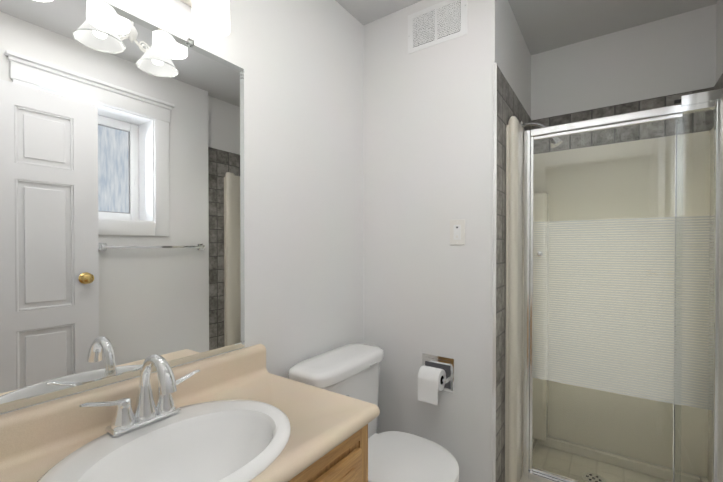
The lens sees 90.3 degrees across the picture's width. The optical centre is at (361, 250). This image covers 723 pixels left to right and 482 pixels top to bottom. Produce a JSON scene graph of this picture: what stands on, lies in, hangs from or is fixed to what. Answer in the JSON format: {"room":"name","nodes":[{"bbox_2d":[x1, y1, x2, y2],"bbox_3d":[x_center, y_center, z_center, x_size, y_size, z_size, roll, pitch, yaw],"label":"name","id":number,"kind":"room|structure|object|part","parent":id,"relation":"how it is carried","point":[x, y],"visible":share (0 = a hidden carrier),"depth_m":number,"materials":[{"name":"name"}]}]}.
{"room":"bathroom","nodes":[
{"label":"bathroom","id":0,"kind":"room"},
{"bbox_2d":[0,0,362,414],"bbox_3d":[-0.889,0.019,0.758,0.131,2.455,3.000,0,1,35],"label":"wall","id":1,"kind":"structure","parent":0,"point":[121,194],"depth_m":1.10,"materials":[{"name":"white paint"}]},
{"bbox_2d":[139,0,229,36],"bbox_3d":[-0.581,-0.773,0.945,0.178,0.215,0.560,0,1,35],"label":"sconce","id":2,"kind":"object","parent":1,"relation":"attached to","point":[211,18],"visible":1,"depth_m":1.05,"materials":[{"name":"white glass"}]},
{"bbox_2d":[363,0,530,481],"bbox_3d":[0.518,0.006,2.192,0.810,2.455,0.979,0,1,35],"label":"wall","id":3,"kind":"structure","parent":0,"point":[427,152],"depth_m":1.73,"materials":[{"name":"paint"}]},
{"bbox_2d":[418,353,453,404],"bbox_3d":[0.337,0.599,1.677,0.160,0.192,0.100,0,1,35],"label":"paper holder","id":4,"kind":"object","parent":3,"relation":"attached to","point":[435,374],"visible":1,"depth_m":1.66,"materials":[{"name":"white paper"}]},
{"bbox_3d":[0.353,-1.074,1.707,0.300,0.190,0.009,0,1,35],"label":"air vent grille","id":5,"kind":"part","parent":3,"relation":"part of","materials":[{"name":"white metal"}]},
{"bbox_2d":[450,219,464,244],"bbox_3d":[0.441,-0.084,1.654,0.072,0.116,0.010,0,1,35],"label":"switch plate","id":6,"kind":"object","parent":3,"relation":"attached to","point":[457,232],"visible":1,"depth_m":1.65,"materials":[{"name":"white plastic"}]},
{"bbox_2d":[336,0,717,54],"bbox_3d":[0.097,-1.258,0.653,1.860,0.100,3.970,0,1,35],"label":"ceiling","id":7,"kind":"structure","parent":0,"point":[545,25],"depth_m":1.86,"materials":[{"name":"paint"}]},
{"bbox_2d":[531,4,715,478],"bbox_3d":[1.527,0.008,2.014,1.050,2.455,0.120,0,1,35],"label":"wall","id":8,"kind":"structure","parent":0,"point":[674,54],"depth_m":1.97,"materials":[{"name":"paint"}]},
{"bbox_2d":[492,63,535,481],"bbox_3d":[0.817,0.212,1.908,0.014,2.049,0.840,0,1,35],"label":"wall tile","id":9,"kind":"structure","parent":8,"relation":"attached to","point":[507,104],"depth_m":1.62,"materials":[{"name":"grey tile"}]},
{"bbox_2d":[536,88,707,153],"bbox_3d":[1.405,-0.702,2.016,0.840,0.216,0.008,0,1,35],"label":"wall tile","id":10,"kind":"structure","parent":8,"relation":"attached to","point":[668,100],"depth_m":1.98,"materials":[{"name":"grey tile"}]},
{"bbox_2d":[716,0,722,82],"bbox_3d":[0.716,0.024,0.161,0.270,2.455,3.850,0,1,35],"label":"wall","id":11,"kind":"structure","parent":0,"point":[719,38],"depth_m":1.72,"materials":[{"name":"paint"}]},
{"bbox_2d":[708,74,722,130],"bbox_3d":[1.502,0.218,1.435,0.008,2.045,0.836,0,1,35],"label":"wall tile","id":12,"kind":"structure","parent":11,"relation":"attached to","point":[719,85],"depth_m":1.78,"materials":[{"name":"grey tile"}]},
{"bbox_3d":[0.097,1.297,0.675,1.860,0.100,3.970,0,1,35],"label":"floor","id":13,"kind":"structure","parent":0,"visible":0},
{"bbox_2d":[0,344,379,481],"bbox_3d":[-0.416,0.753,0.873,0.543,0.984,0.871,0,1,35],"label":"bathroom vanity","id":14,"kind":"object","parent":13,"relation":"on","point":[242,415],"visible":1,"depth_m":0.92,"materials":[{"name":"brown wood"}]},
{"bbox_2d":[79,354,199,436],"bbox_3d":[-0.520,0.354,0.906,0.165,0.186,0.288,0,1,35],"label":"faucet","id":15,"kind":"object","parent":14,"relation":"on","point":[149,418],"depth_m":0.91,"materials":[{"name":"silver metal"}]},
{"bbox_2d":[37,400,290,481],"bbox_3d":[-0.418,0.510,0.837,0.444,0.188,0.544,0,1,35],"label":"sink","id":16,"kind":"object","parent":14,"relation":"in","point":[195,440],"depth_m":0.90,"materials":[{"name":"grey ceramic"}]},
{"bbox_2d":[288,343,458,481],"bbox_3d":[0.078,0.852,1.476,0.639,0.776,0.504,0,1,35],"label":"toilet","id":17,"kind":"object","parent":13,"relation":"on","point":[351,370],"visible":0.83,"depth_m":1.45,"materials":[{"name":"white ceramic"}]},
{"bbox_2d":[505,88,722,481],"bbox_3d":[1.170,0.267,1.686,0.820,1.943,0.810,0,1,35],"label":"shower stall","id":18,"kind":"object","parent":13,"relation":"on","point":[614,297],"visible":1,"depth_m":1.78,"materials":[{"name":"glass"}]}
]}

